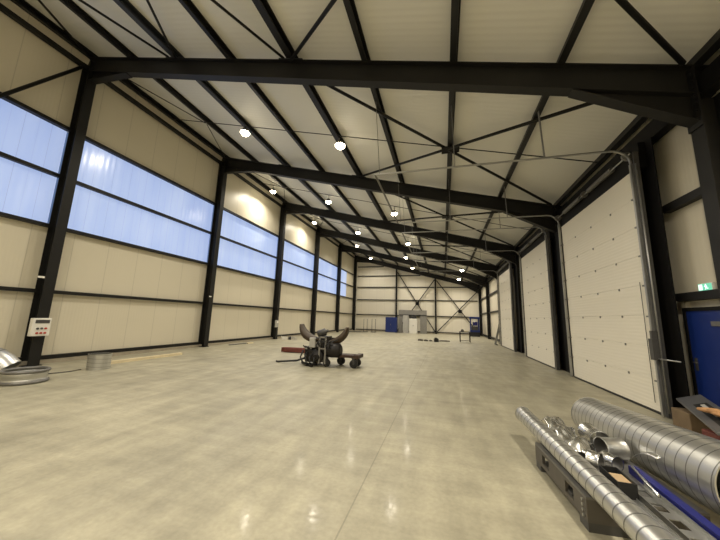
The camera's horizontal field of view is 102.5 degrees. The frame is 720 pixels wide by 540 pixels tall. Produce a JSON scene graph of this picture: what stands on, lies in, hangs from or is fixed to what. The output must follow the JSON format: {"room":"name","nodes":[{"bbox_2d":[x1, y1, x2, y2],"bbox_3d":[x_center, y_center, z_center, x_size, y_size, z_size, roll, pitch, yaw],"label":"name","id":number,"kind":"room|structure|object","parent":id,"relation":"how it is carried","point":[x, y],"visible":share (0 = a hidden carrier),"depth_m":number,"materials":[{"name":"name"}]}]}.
{"room":"empty warehouse","nodes":[
{"label":"empty warehouse","id":0,"kind":"room"},
{"bbox_2d":[0,0,354,356],"bbox_3d":[-7.160,-0.875,18.924,0.140,10.609,45.680,-1,-10,16],"label":"wall","id":1,"kind":"structure","parent":0,"point":[87,264],"depth_m":11.48,"materials":[{"name":"beige metal"}]},
{"bbox_2d":[0,92,70,227],"bbox_3d":[-10.718,-3.611,6.108,0.180,3.440,6.940,-1,-10,16],"label":"window","id":2,"kind":"structure","parent":1,"relation":"in","point":[26,192],"depth_m":8.72,"materials":[{"name":"blue"}]},
{"bbox_2d":[66,136,215,264],"bbox_3d":[-8.848,-2.473,12.610,0.180,3.440,6.220,-1,-10,16],"label":"window","id":3,"kind":"structure","parent":1,"relation":"in","point":[92,212],"depth_m":11.78,"materials":[{"name":"blue"}]},
{"bbox_2d":[217,207,279,280],"bbox_3d":[-7.077,-1.396,18.770,0.180,3.440,6.220,-1,-10,16],"label":"window","id":4,"kind":"structure","parent":1,"relation":"in","point":[230,255],"depth_m":18.40,"materials":[{"name":"blue"}]},
{"bbox_2d":[279,308,311,311],"bbox_3d":[-5.393,3.345,24.315,0.130,0.110,6.220,-1,-10,16],"label":"wall rail","id":5,"kind":"object","parent":1,"relation":"attached to","point":[279,308],"visible":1,"depth_m":24.04,"materials":[{"name":"metal"}]},
{"bbox_2d":[281,239,315,289],"bbox_3d":[-5.306,-0.318,24.931,0.180,3.440,6.220,-1,-10,16],"label":"window","id":6,"kind":"structure","parent":1,"relation":"in","point":[293,274],"depth_m":24.87,"materials":[{"name":"blue"}]},
{"bbox_2d":[317,258,336,293],"bbox_3d":[-3.601,0.756,31.111,0.042,3.280,6.180,-1,-10,16],"label":"window","id":7,"kind":"structure","parent":1,"relation":"in","point":[325,284],"depth_m":31.29,"materials":[{"name":"blue"}]},
{"bbox_2d":[340,269,346,296],"bbox_3d":[-2.230,1.590,35.878,0.042,3.280,3.240,-1,-10,16],"label":"window","id":8,"kind":"structure","parent":1,"relation":"in","point":[343,273],"depth_m":36.37,"materials":[{"name":"blue glass"}]},
{"bbox_2d":[0,330,719,539],"bbox_3d":[0.746,4.462,15.876,17.400,0.200,45.980,-1,-10,16],"label":"floor","id":9,"kind":"structure","parent":0,"point":[418,440],"depth_m":3.80,"materials":[{"name":"concrete"}]},
{"bbox_2d":[0,348,21,369],"bbox_3d":[-8.583,2.092,6.726,0.990,0.839,0.580,5,-10,-21],"label":"duct elbow","id":10,"kind":"object","parent":9,"relation":"on","point":[7,359],"visible":0.94,"depth_m":6.77,"materials":[{"name":"silver metal"}]},
{"bbox_2d":[0,366,51,385],"bbox_3d":[-7.665,2.413,6.614,0.818,0.295,0.818,-1,-10,16],"label":"duct collar","id":11,"kind":"object","parent":9,"relation":"on","point":[28,375],"visible":1,"depth_m":6.43,"materials":[{"name":"silver metal"}]},
{"bbox_2d":[19,60,95,366],"bbox_3d":[-9.600,-2.211,9.351,0.440,10.200,0.380,-1,-10,16],"label":"steel column","id":12,"kind":"structure","parent":9,"relation":"on","point":[32,347],"depth_m":9.24,"materials":[{"name":"metal"}]},
{"bbox_2d":[0,286,36,291],"bbox_3d":[-10.805,0.052,5.493,0.130,0.110,6.940,-1,-10,16],"label":"wall rail","id":13,"kind":"object","parent":12,"relation":"attached to","point":[5,288],"visible":1,"depth_m":8.37,"materials":[{"name":"metal"}]},
{"bbox_2d":[27,318,51,335],"bbox_3d":[-9.469,1.687,8.557,0.160,0.520,0.420,-1,-10,16],"label":"control box","id":14,"kind":"object","parent":12,"relation":"attached to","point":[37,326],"visible":1,"depth_m":8.50,"materials":[{"name":"white paint"}]},
{"bbox_2d":[0,65,82,97],"bbox_3d":[-10.505,-2.695,6.145,0.100,9.704,6.314,-1,-10,16],"label":"brace","id":15,"kind":"object","parent":12,"relation":"attached to","point":[38,82],"visible":1,"depth_m":8.80,"materials":[{"name":"paint"}]},
{"bbox_2d":[40,342,199,359],"bbox_3d":[-8.996,3.171,11.665,0.130,0.110,6.220,-1,-10,16],"label":"wall rail","id":16,"kind":"object","parent":12,"relation":"attached to","point":[189,343],"visible":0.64,"depth_m":10.82,"materials":[{"name":"metal"}]},
{"bbox_2d":[54,290,204,303],"bbox_3d":[-8.936,1.189,11.994,0.130,0.110,6.220,-1,-10,16],"label":"wall rail","id":17,"kind":"object","parent":12,"relation":"attached to","point":[55,291],"visible":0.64,"depth_m":11.04,"materials":[{"name":"metal"}]},
{"bbox_2d":[0,3,355,258],"bbox_3d":[-6.864,-5.424,19.540,0.140,0.140,45.460,-1,-10,16],"label":"beam","id":18,"kind":"structure","parent":12,"relation":"attached to","point":[3,9],"depth_m":11.32,"materials":[{"name":"metal"}]},
{"bbox_2d":[83,57,715,133],"bbox_3d":[-1.769,-4.951,7.579,16.647,5.393,0.300,-1,-10,16],"label":"rafter","id":19,"kind":"object","parent":12,"relation":"attached to","point":[668,93],"visible":0.99,"depth_m":6.20,"materials":[{"name":"paint"}]},
{"bbox_2d":[38,0,89,56],"bbox_3d":[-8.491,-7.490,6.526,0.066,1.045,7.232,4,-10,-15],"label":"brace","id":20,"kind":"object","parent":19,"relation":"attached to","point":[39,1],"visible":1,"depth_m":8.83,"materials":[{"name":"paint"}]},
{"bbox_2d":[78,0,168,57],"bbox_3d":[-8.491,-7.490,6.526,7.232,1.045,0.066,10,-13,-42],"label":"brace","id":21,"kind":"object","parent":19,"relation":"attached to","point":[81,1],"visible":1,"depth_m":8.12,"materials":[{"name":"paint"}]},
{"bbox_2d":[127,79,205,123],"bbox_3d":[-8.005,-6.890,11.489,3.515,0.487,0.036,11,-13,-43],"label":"rod","id":22,"kind":"object","parent":19,"relation":"attached to","point":[127,79],"visible":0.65,"depth_m":11.63,"materials":[{"name":"paint"}]},
{"bbox_2d":[10,0,355,254],"bbox_3d":[-6.833,-5.956,19.677,0.244,0.244,45.560,-1,-10,16],"label":"purlin","id":23,"kind":"structure","parent":19,"relation":"on","point":[22,4],"depth_m":11.85,"materials":[{"name":"paint"}]},
{"bbox_2d":[211,0,284,59],"bbox_3d":[-4.647,-6.514,5.250,7.264,1.061,0.066,10,-13,-42],"label":"brace","id":24,"kind":"object","parent":19,"relation":"attached to","point":[215,2],"visible":1,"depth_m":6.92,"materials":[{"name":"paint"}]},
{"bbox_2d":[113,0,383,261],"bbox_3d":[-2.961,-4.973,18.392,0.244,0.244,45.560,-1,-10,16],"label":"purlin","id":25,"kind":"structure","parent":19,"relation":"on","point":[126,6],"depth_m":10.46,"materials":[{"name":"metal"}]},
{"bbox_2d":[240,126,249,136],"bbox_3d":[-4.729,-5.805,11.934,0.360,0.540,0.360,-1,-10,16],"label":"lamp","id":26,"kind":"object","parent":25,"relation":"hanging from","point":[244,131],"visible":1,"depth_m":11.82,"materials":[{"name":"white"}]},
{"bbox_2d":[291,0,336,59],"bbox_3d":[1.095,-5.057,3.345,0.090,2.121,9.938,8,-12,-35],"label":"brace","id":27,"kind":"object","parent":19,"relation":"attached to","point":[332,2],"visible":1,"depth_m":6.37,"materials":[{"name":"paint"}]},
{"bbox_2d":[327,86,551,205],"bbox_3d":[2.887,-3.988,9.451,9.928,2.121,0.653,5,-10,-20],"label":"brace","id":28,"kind":"object","parent":19,"relation":"attached to","point":[445,150],"visible":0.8,"depth_m":9.33,"materials":[{"name":"paint"}]},
{"bbox_2d":[479,55,719,288],"bbox_3d":[8.633,-1.536,14.352,0.200,0.360,45.360,-1,-10,16],"label":"beam","id":29,"kind":"structure","parent":19,"relation":"attached to","point":[708,80],"depth_m":6.11,"materials":[{"name":"black metal"}]},
{"bbox_2d":[614,0,686,65],"bbox_3d":[1.115,-5.065,3.290,9.928,2.121,0.653,5,-10,-20],"label":"brace","id":30,"kind":"object","parent":19,"relation":"attached to","point":[625,5],"visible":1,"depth_m":4.67,"materials":[{"name":"paint"}]},
{"bbox_2d":[85,352,112,369],"bbox_3d":[-7.601,2.651,8.432,0.552,0.420,0.552,-1,-10,16],"label":"duct piece","id":31,"kind":"object","parent":9,"relation":"on","point":[102,360],"visible":1,"depth_m":8.25,"materials":[{"name":"silver metal"}]},
{"bbox_2d":[111,352,181,363],"bbox_3d":[-7.580,3.153,10.412,0.140,0.090,2.650,-1,-10,16],"label":"plank","id":32,"kind":"object","parent":9,"relation":"on","point":[178,353],"visible":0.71,"depth_m":10.17,"materials":[{"name":"brown wood"}]},
{"bbox_2d":[16,329,352,366],"bbox_3d":[-7.244,4.413,18.024,0.300,0.120,45.680,-1,-10,16],"label":"kerb","id":33,"kind":"object","parent":9,"relation":"on","point":[63,359],"visible":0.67,"depth_m":12.04,"materials":[{"name":"concrete"}]},
{"bbox_2d":[198,159,226,346],"bbox_3d":[-7.828,-1.133,15.511,0.440,10.200,0.380,-1,-10,16],"label":"steel column","id":34,"kind":"structure","parent":9,"relation":"on","point":[205,322],"depth_m":15.41,"materials":[{"name":"metal"}]},
{"bbox_2d":[220,156,561,235],"bbox_3d":[0.002,-3.874,13.739,16.647,5.393,0.300,-1,-10,16],"label":"rafter","id":35,"kind":"object","parent":34,"relation":"attached to","point":[515,207],"visible":0.92,"depth_m":12.96,"materials":[{"name":"paint"}]},
{"bbox_2d":[395,195,512,245],"bbox_3d":[4.658,-2.910,15.611,9.928,2.121,0.653,5,-10,-20],"label":"brace","id":36,"kind":"object","parent":35,"relation":"attached to","point":[442,215],"visible":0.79,"depth_m":15.71,"materials":[{"name":"paint"}]},
{"bbox_2d":[359,102,592,177],"bbox_3d":[2.866,-3.979,9.505,0.090,2.121,9.938,8,-12,-35],"label":"brace","id":37,"kind":"object","parent":35,"relation":"attached to","point":[586,104],"visible":0.71,"depth_m":8.02,"materials":[{"name":"paint"}]},
{"bbox_2d":[271,204,286,338],"bbox_3d":[-6.057,-0.056,21.672,0.440,10.200,0.380,-1,-10,16],"label":"steel column","id":38,"kind":"structure","parent":9,"relation":"on","point":[280,251],"depth_m":21.62,"materials":[{"name":"metal"}]},
{"bbox_2d":[208,335,271,342],"bbox_3d":[-7.225,4.249,17.825,0.130,0.110,6.220,-1,-10,16],"label":"wall rail","id":39,"kind":"object","parent":38,"relation":"attached to","point":[247,338],"visible":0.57,"depth_m":17.33,"materials":[{"name":"metal"}]},
{"bbox_2d":[213,303,273,308],"bbox_3d":[-7.164,2.267,18.155,0.130,0.110,6.220,-1,-10,16],"label":"wall rail","id":40,"kind":"object","parent":38,"relation":"attached to","point":[224,304],"visible":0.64,"depth_m":17.66,"materials":[{"name":"metal"}]},
{"bbox_2d":[282,201,518,265],"bbox_3d":[1.773,-2.796,19.900,16.647,5.393,0.300,-1,-10,16],"label":"rafter","id":41,"kind":"object","parent":38,"relation":"attached to","point":[497,249],"visible":0.98,"depth_m":19.37,"materials":[{"name":"paint"}]},
{"bbox_2d":[385,211,501,221],"bbox_3d":[4.638,-2.901,15.666,0.090,2.121,9.938,8,-12,-35],"label":"brace","id":42,"kind":"object","parent":41,"relation":"attached to","point":[493,211],"visible":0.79,"depth_m":15.36,"materials":[{"name":"paint"}]},
{"bbox_2d":[422,237,494,265],"bbox_3d":[6.429,-1.832,21.771,9.928,2.121,0.653,5,-10,-20],"label":"brace","id":43,"kind":"object","parent":41,"relation":"attached to","point":[422,237],"visible":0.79,"depth_m":22.17,"materials":[{"name":"paint"}]},
{"bbox_2d":[281,347,304,352],"bbox_3d":[-3.009,3.721,13.452,1.279,0.220,0.264,0,-10,11],"label":"steel beam","id":44,"kind":"structure","parent":9,"relation":"on","point":[283,349],"depth_m":13.37,"materials":[{"name":"red metal"}]},
{"bbox_2d":[310,229,319,334],"bbox_3d":[-4.286,1.022,27.832,0.440,10.200,0.380,-1,-10,16],"label":"steel column","id":45,"kind":"structure","parent":9,"relation":"on","point":[317,239],"depth_m":27.79,"materials":[{"name":"metal"}]},
{"bbox_2d":[316,227,498,279],"bbox_3d":[3.545,-1.719,26.060,16.647,5.393,0.300,-1,-10,16],"label":"rafter","id":46,"kind":"object","parent":45,"relation":"attached to","point":[482,267],"visible":0.8,"depth_m":25.78,"materials":[{"name":"paint"}]},
{"bbox_2d":[399,244,467,246],"bbox_3d":[6.409,-1.824,21.826,0.090,2.121,9.938,8,-12,-35],"label":"brace","id":47,"kind":"object","parent":46,"relation":"attached to","point":[399,244],"visible":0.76,"depth_m":22.40,"materials":[{"name":"paint"}]},
{"bbox_2d":[276,324,362,367],"bbox_3d":[-1.480,2.648,10.246,3.081,1.398,1.046,-1,-10,16],"label":"machine","id":48,"kind":"object","parent":9,"relation":"on","point":[326,347],"visible":1,"depth_m":9.99,"materials":[{"name":"metal"}]},
{"bbox_2d":[335,245,341,331],"bbox_3d":[-2.515,2.099,33.993,0.440,10.200,0.380,-1,-10,16],"label":"steel column","id":49,"kind":"structure","parent":9,"relation":"on","point":[339,249],"depth_m":33.95,"materials":[{"name":"metal"}]},
{"bbox_2d":[339,244,487,288],"bbox_3d":[5.316,-0.641,32.221,16.647,5.393,0.300,-1,-10,16],"label":"rafter","id":50,"kind":"object","parent":49,"relation":"attached to","point":[480,280],"visible":0.98,"depth_m":31.84,"materials":[{"name":"paint"}]},
{"bbox_2d":[59,0,369,257],"bbox_3d":[-4.897,-5.464,19.035,0.176,0.226,45.560,-1,-10,16],"label":"purlin","id":51,"kind":"structure","parent":50,"relation":"on","point":[70,4],"depth_m":11.07,"materials":[{"name":"paint"}]},
{"bbox_2d":[178,0,397,264],"bbox_3d":[-1.025,-4.481,17.749,0.176,0.226,45.560,-1,-10,16],"label":"purlin","id":52,"kind":"structure","parent":50,"relation":"on","point":[188,5],"depth_m":9.69,"materials":[{"name":"paint"}]},
{"bbox_2d":[146,0,175,57],"bbox_3d":[-4.647,-6.514,5.250,0.066,1.061,7.264,4,-10,-15],"label":"brace","id":53,"kind":"object","parent":52,"relation":"attached to","point":[147,1],"visible":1,"depth_m":7.65,"materials":[{"name":"paint"}]},
{"bbox_2d":[478,29,719,284],"bbox_3d":[8.657,-2.024,14.536,0.176,0.226,45.560,-1,-10,16],"label":"purlin","id":54,"kind":"structure","parent":50,"relation":"on","point":[713,44],"depth_m":7.21,"materials":[{"name":"paint"}]},
{"bbox_2d":[175,119,597,162],"bbox_3d":[-0.894,-5.003,10.765,16.057,4.232,0.032,-1,-10,16],"label":"rod","id":55,"kind":"object","parent":54,"relation":"attached to","point":[175,119],"visible":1,"depth_m":10.02,"materials":[{"name":"paint"}]},
{"bbox_2d":[262,183,529,229],"bbox_3d":[0.877,-3.926,16.926,16.057,4.232,0.032,-1,-10,16],"label":"rod","id":56,"kind":"object","parent":54,"relation":"attached to","point":[262,183],"visible":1,"depth_m":16.64,"materials":[{"name":"paint"}]},
{"bbox_2d":[305,216,492,254],"bbox_3d":[2.648,-2.848,23.087,16.057,4.232,0.032,-1,-10,16],"label":"rod","id":57,"kind":"object","parent":54,"relation":"attached to","point":[305,216],"visible":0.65,"depth_m":23.20,"materials":[{"name":"paint"}]},
{"bbox_2d":[352,257,356,329],"bbox_3d":[-0.744,3.177,40.153,0.440,10.200,0.380,-1,-10,16],"label":"steel column","id":58,"kind":"structure","parent":9,"relation":"on","point":[355,260],"depth_m":40.11,"materials":[{"name":"metal"}]},
{"bbox_2d":[355,255,479,293],"bbox_3d":[7.087,0.437,38.381,16.647,5.393,0.300,-1,-10,16],"label":"rafter","id":59,"kind":"object","parent":58,"relation":"attached to","point":[471,286],"visible":1,"depth_m":38.07,"materials":[{"name":"paint"}]},
{"bbox_2d":[385,317,397,332],"bbox_3d":[3.959,6.913,36.449,1.440,1.900,0.660,-1,-10,16],"label":"tall cabinet","id":60,"kind":"object","parent":9,"relation":"on","point":[390,322],"visible":0.99,"depth_m":36.16,"materials":[{"name":"metal"}]},
{"bbox_2d":[395,269,396,316],"bbox_3d":[4.829,4.016,38.436,0.200,8.316,0.220,-1,-10,16],"label":"wall post","id":61,"kind":"object","parent":9,"relation":"on","point":[396,269],"visible":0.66,"depth_m":38.35,"materials":[{"name":"metal"}]},
{"bbox_2d":[397,272,434,331],"bbox_3d":[7.248,4.045,37.656,4.893,7.708,0.130,-1,-10,16],"label":"brace","id":62,"kind":"object","parent":61,"relation":"attached to","point":[416,303],"visible":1,"depth_m":37.57,"materials":[{"name":"paint"}]},
{"bbox_2d":[355,329,468,334],"bbox_3d":[6.984,8.051,37.311,16.390,0.120,0.280,-1,-10,16],"label":"kerb","id":63,"kind":"object","parent":9,"relation":"on","point":[355,329],"visible":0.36,"depth_m":36.56,"materials":[{"name":"concrete"}]},
{"bbox_2d":[398,310,426,333],"bbox_3d":[6.560,6.468,36.191,3.500,2.850,0.520,-1,-10,16],"label":"wall","id":64,"kind":"structure","parent":9,"relation":"on","point":[404,315],"depth_m":36.16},
{"bbox_2d":[409,319,416,333],"bbox_3d":[6.505,6.844,35.260,0.950,1.800,0.550,-1,-10,16],"label":"tall cabinet","id":65,"kind":"object","parent":9,"relation":"on","point":[412,322],"visible":1,"depth_m":35.01,"materials":[{"name":"metal"}]},
{"bbox_2d":[434,279,436,333],"bbox_3d":[9.665,4.587,36.946,0.200,6.993,0.220,-1,-10,16],"label":"wall post","id":66,"kind":"object","parent":9,"relation":"on","point":[434,279],"visible":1,"depth_m":36.68,"materials":[{"name":"metal"}]},
{"bbox_2d":[436,280,472,325],"bbox_3d":[12.088,4.505,36.184,4.888,6.516,0.130,-1,-10,16],"label":"brace","id":67,"kind":"object","parent":66,"relation":"attached to","point":[459,311],"visible":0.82,"depth_m":36.16,"materials":[{"name":"paint"}]},
{"bbox_2d":[459,331,470,342],"bbox_3d":[8.628,5.487,23.781,0.840,0.840,0.800,-1,-10,16],"label":"work table","id":68,"kind":"object","parent":9,"relation":"on","point":[459,331],"visible":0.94,"depth_m":23.51,"materials":[{"name":"grey metal"}]},
{"bbox_2d":[469,317,479,336],"bbox_3d":[13.093,6.469,33.020,1.100,2.200,0.770,-1,-10,16],"label":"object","id":69,"kind":"object","parent":9,"relation":"on","point":[475,331],"visible":0.94,"depth_m":32.73,"materials":[{"name":"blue metal"}]},
{"bbox_2d":[478,289,482,335],"bbox_3d":[14.721,5.183,35.356,0.315,5.600,0.380,-1,-10,16],"label":"steel column","id":70,"kind":"structure","parent":9,"relation":"on","point":[479,291],"depth_m":35.32,"materials":[{"name":"metal"}]},
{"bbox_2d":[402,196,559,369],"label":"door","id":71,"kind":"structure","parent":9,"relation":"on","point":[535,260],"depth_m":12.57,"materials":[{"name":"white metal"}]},
{"bbox_2d":[486,283,490,338],"bbox_3d":[12.950,4.105,29.196,0.315,5.600,0.380,-1,-10,16],"label":"steel column","id":72,"kind":"structure","parent":9,"relation":"on","point":[487,284],"depth_m":29.18,"materials":[{"name":"metal"}]},
{"bbox_2d":[494,324,499,344],"bbox_3d":[10.474,4.229,21.756,0.728,2.748,0.950,-1,-10,16],"label":"ladder","id":73,"kind":"object","parent":9,"relation":"on","point":[498,329],"visible":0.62,"depth_m":21.54,"materials":[{"name":"silver metal"}]},
{"bbox_2d":[514,266,520,351],"bbox_3d":[9.443,2.013,17.312,0.098,5.620,0.570,-1,-10,16],"label":"plate","id":74,"kind":"object","parent":9,"relation":"on","point":[515,281],"visible":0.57,"depth_m":17.27,"materials":[{"name":"black metal"}]},
{"bbox_2d":[415,236,516,351],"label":"door","id":75,"kind":"structure","parent":74,"relation":"attached to","point":[504,274],"depth_m":18.92,"materials":[{"name":"white metal"}]},
{"bbox_2d":[516,256,524,352],"bbox_3d":[9.408,1.950,16.875,0.315,5.600,0.380,-1,-10,16],"label":"steel column","id":76,"kind":"structure","parent":9,"relation":"on","point":[522,348],"depth_m":16.86,"materials":[{"name":"metal"}]},
{"bbox_2d":[555,223,569,372],"bbox_3d":[7.636,0.872,10.714,0.315,5.600,0.380,-1,-10,16],"label":"steel column","id":77,"kind":"structure","parent":9,"relation":"on","point":[556,236],"depth_m":10.68,"materials":[{"name":"metal"}]},
{"bbox_2d":[535,442,710,539],"bbox_3d":[2.398,2.112,2.845,0.853,0.262,1.120,0,-10,12],"label":"pallet","id":78,"kind":"object","parent":9,"relation":"on","point":[594,518],"visible":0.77,"depth_m":2.48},
{"bbox_2d":[541,416,596,453],"bbox_3d":[2.520,1.992,3.526,0.295,0.158,1.017,-1,-10,16],"label":"sheet","id":79,"kind":"object","parent":78,"relation":"on","point":[580,444],"visible":0.91,"depth_m":3.47,"materials":[{"name":"silver metal"}]},
{"bbox_2d":[578,422,608,442],"bbox_3d":[2.796,1.986,3.459,0.218,0.208,0.307,-1,-10,16],"label":"duct piece","id":80,"kind":"object","parent":78,"relation":"on","point":[585,429],"visible":0.6,"depth_m":3.48,"materials":[{"name":"silver metal"}]},
{"bbox_2d":[585,449,603,470],"bbox_3d":[2.306,1.878,2.839,0.188,0.188,0.100,9,-12,-36],"label":"duct piece","id":81,"kind":"object","parent":78,"relation":"on","point":[594,458],"visible":0.62,"depth_m":2.82,"materials":[{"name":"silver metal"}]},
{"bbox_2d":[515,406,676,539],"bbox_3d":[2.054,1.852,2.778,0.208,0.208,3.005,0,-10,13],"label":"spiral duct","id":82,"kind":"object","parent":78,"relation":"on","point":[635,522],"visible":1,"depth_m":2.27,"materials":[{"name":"silver metal"}]},
{"bbox_2d":[593,436,630,460],"bbox_3d":[2.699,1.918,3.104,0.216,0.220,0.220,1,-9,3],"label":"duct piece","id":83,"kind":"object","parent":78,"relation":"on","point":[616,446],"visible":0.73,"depth_m":3.04,"materials":[{"name":"silver metal"}]},
{"bbox_2d":[601,450,623,470],"bbox_3d":[2.508,1.913,2.890,0.148,0.148,0.134,3,-10,-10],"label":"duct piece","id":84,"kind":"object","parent":78,"relation":"on","point":[611,460],"visible":0.68,"depth_m":2.87,"materials":[{"name":"silver metal"}]},
{"bbox_2d":[599,465,638,499],"bbox_3d":[2.269,1.864,2.546,0.140,0.120,0.300,-1,-10,16],"label":"crate","id":85,"kind":"object","parent":78,"relation":"on","point":[630,489],"visible":0.6,"depth_m":2.43,"materials":[{"name":"plastic"}]},
{"bbox_2d":[608,472,630,482],"bbox_3d":[2.258,1.858,2.508,0.110,0.092,0.180,-1,-10,16],"label":"wood block","id":86,"kind":"object","parent":85,"relation":"in","point":[619,477],"visible":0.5,"depth_m":2.53,"materials":[{"name":"beige wood"}]},
{"bbox_2d":[632,452,660,458],"bbox_3d":[2.687,1.769,2.727,0.047,0.152,0.310,0,-10,8],"label":"sheet","id":87,"kind":"object","parent":78,"relation":"on","point":[653,455],"visible":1,"depth_m":2.66,"materials":[{"name":"silver metal"}]},
{"bbox_2d":[635,499,682,539],"bbox_3d":[2.101,1.811,2.013,0.116,0.033,0.720,-1,-10,14],"label":"channel","id":88,"kind":"object","parent":78,"relation":"on","point":[637,502],"visible":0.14,"depth_m":2.11,"materials":[{"name":"grey metal"}]},
{"bbox_2d":[628,465,719,539],"bbox_3d":[2.499,1.849,2.260,0.070,0.070,1.180,-1,-10,16],"label":"steel beam","id":89,"kind":"structure","parent":78,"relation":"on","point":[713,530],"depth_m":2.24,"materials":[{"name":"blue metal"}]},
{"bbox_2d":[637,481,716,539],"bbox_3d":[2.323,1.833,2.135,0.176,0.043,1.000,-1,-10,16],"label":"channel","id":90,"kind":"object","parent":78,"relation":"on","point":[697,532],"visible":0.79,"depth_m":2.16,"materials":[{"name":"grey metal"}]},
{"bbox_2d":[631,466,660,497],"bbox_3d":[2.498,1.848,2.541,0.024,0.037,0.496,-3,-10,24],"label":"rod","id":91,"kind":"object","parent":90,"relation":"on","point":[632,467],"visible":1,"depth_m":2.49,"materials":[{"name":"silver metal"}]},
{"bbox_2d":[571,397,719,514],"bbox_3d":[3.202,1.921,3.228,0.560,0.806,2.712,-1,-10,17],"label":"spiral duct","id":92,"kind":"object","parent":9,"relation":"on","point":[689,462],"visible":0.83,"depth_m":2.65,"materials":[{"name":"silver metal"}]},
{"bbox_2d":[641,137,689,407],"bbox_3d":[6.158,0.015,5.887,0.098,5.620,0.580,-1,-10,16],"label":"column","id":93,"kind":"structure","parent":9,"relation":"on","point":[677,371],"depth_m":5.78,"materials":[{"name":"black metal"}]},
{"bbox_2d":[374,105,681,417],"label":"door","id":94,"kind":"structure","parent":93,"relation":"attached to","point":[607,266],"depth_m":7.01,"materials":[{"name":"white metal"}]},
{"bbox_2d":[671,407,709,433],"bbox_3d":[5.492,2.505,4.788,0.280,0.310,0.400,-1,-10,16],"label":"wooden box","id":95,"kind":"object","parent":9,"relation":"on","point":[682,417],"visible":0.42,"depth_m":4.72,"materials":[{"name":"brown wood"}]},
{"bbox_2d":[676,394,719,435],"bbox_3d":[5.295,2.162,4.400,0.323,0.239,1.746,-5,-12,35],"label":"panel","id":96,"kind":"object","parent":95,"relation":"on","point":[691,403],"visible":0.92,"depth_m":4.51,"materials":[{"name":"plastic"}]},
{"bbox_2d":[696,407,719,416],"bbox_3d":[5.064,2.010,4.104,0.226,0.115,0.450,-1,-10,16],"label":"cloth","id":97,"kind":"object","parent":96,"relation":"on","point":[714,411],"visible":1,"depth_m":4.10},
{"bbox_2d":[691,92,719,297],"bbox_3d":[5.865,-0.205,4.554,0.315,5.600,0.380,-1,-10,16],"label":"steel column","id":98,"kind":"structure","parent":9,"relation":"on","point":[706,139],"depth_m":4.82,"materials":[{"name":"metal"}]},
{"bbox_2d":[702,429,719,439],"bbox_3d":[5.024,2.389,3.994,0.260,0.250,0.320,-1,-10,16],"label":"case","id":99,"kind":"object","parent":9,"relation":"on","point":[708,432],"visible":0.41,"depth_m":4.06,"materials":[{"name":"red plastic"}]},
{"bbox_2d":[25,0,719,281],"bbox_3d":[1.055,-4.119,17.288,17.300,4.683,45.980,-1,-10,16],"label":"ceiling","id":100,"kind":"structure","parent":0,"point":[393,30],"depth_m":8.16,"materials":[{"name":"white metal"}]},
{"bbox_2d":[252,0,411,266],"bbox_3d":[0.912,-3.990,17.107,0.244,0.244,45.560,-1,-10,16],"label":"purlin","id":101,"kind":"structure","parent":100,"relation":"attached to","point":[263,7],"depth_m":8.89,"materials":[{"name":"paint"}]},
{"bbox_2d":[335,135,344,149],"bbox_3d":[-0.737,-4.776,10.775,0.360,0.540,0.360,-1,-10,16],"label":"lamp","id":102,"kind":"object","parent":100,"relation":"hanging from","point":[339,144],"visible":1,"depth_m":10.65,"materials":[{"name":"paint"}]},
{"bbox_2d":[343,0,428,272],"bbox_3d":[2.848,-3.498,16.464,0.176,0.226,45.560,-1,-10,16],"label":"purlin","id":103,"kind":"structure","parent":100,"relation":"attached to","point":[350,6],"depth_m":8.07,"materials":[{"name":"paint"}]},
{"bbox_2d":[444,0,460,275],"bbox_3d":[4.784,-3.007,15.821,0.176,0.226,45.560,-1,-10,16],"label":"purlin","id":104,"kind":"structure","parent":100,"relation":"attached to","point":[455,4],"depth_m":7.22,"materials":[{"name":"paint"}]},
{"bbox_2d":[461,0,594,280],"bbox_3d":[6.720,-2.515,15.178,0.176,0.226,45.560,-1,-10,16],"label":"purlin","id":105,"kind":"structure","parent":100,"relation":"attached to","point":[586,6],"depth_m":6.55,"materials":[{"name":"paint"}]},
{"bbox_2d":[355,254,480,333],"bbox_3d":[7.087,2.784,38.277,16.750,10.589,0.140,-1,-10,16],"label":"wall","id":106,"kind":"structure","parent":0,"point":[386,306],"depth_m":38.37,"materials":[{"name":"beige metal"}]},
{"bbox_2d":[481,48,719,395],"bbox_3d":[8.824,1.051,13.992,0.140,6.393,45.680,-1,-10,16],"label":"wall","id":107,"kind":"structure","parent":0,"point":[690,254],"depth_m":5.74,"materials":[{"name":"beige metal"}]},
{"bbox_2d":[662,187,701,213],"bbox_3d":[6.198,-1.346,5.444,0.145,0.150,1.190,-1,-10,16],"label":"wall rail","id":108,"kind":"object","parent":107,"relation":"attached to","point":[695,195],"visible":0.58,"depth_m":5.53,"materials":[{"name":"metal"}]},
{"bbox_2d":[681,302,690,307],"bbox_3d":[6.290,1.694,5.439,0.065,2.170,0.100,-1,-10,16],"label":"trim","id":109,"kind":"structure","parent":107,"relation":"attached to","point":[684,304],"depth_m":5.58,"materials":[{"name":"beige metal"}]},
{"bbox_2d":[675,289,719,301],"bbox_3d":[6.143,0.449,5.145,0.145,0.150,1.190,-1,-10,16],"label":"wall rail","id":110,"kind":"object","parent":107,"relation":"attached to","point":[706,294],"visible":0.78,"depth_m":5.21,"materials":[{"name":"metal"}]},
{"bbox_2d":[682,306,719,406],"bbox_3d":[6.062,1.655,4.881,0.186,2.050,1.065,-1,-10,16],"label":"door","id":111,"kind":"structure","parent":107,"relation":"in","point":[701,324],"depth_m":5.11,"materials":[{"name":"blue paint"}]},
{"bbox_2d":[698,282,717,290],"bbox_3d":[6.177,0.303,5.145,0.078,0.140,0.300,-1,-10,16],"label":"exit sign","id":112,"kind":"object","parent":107,"relation":"attached to","point":[711,285],"visible":0.97,"depth_m":5.10,"materials":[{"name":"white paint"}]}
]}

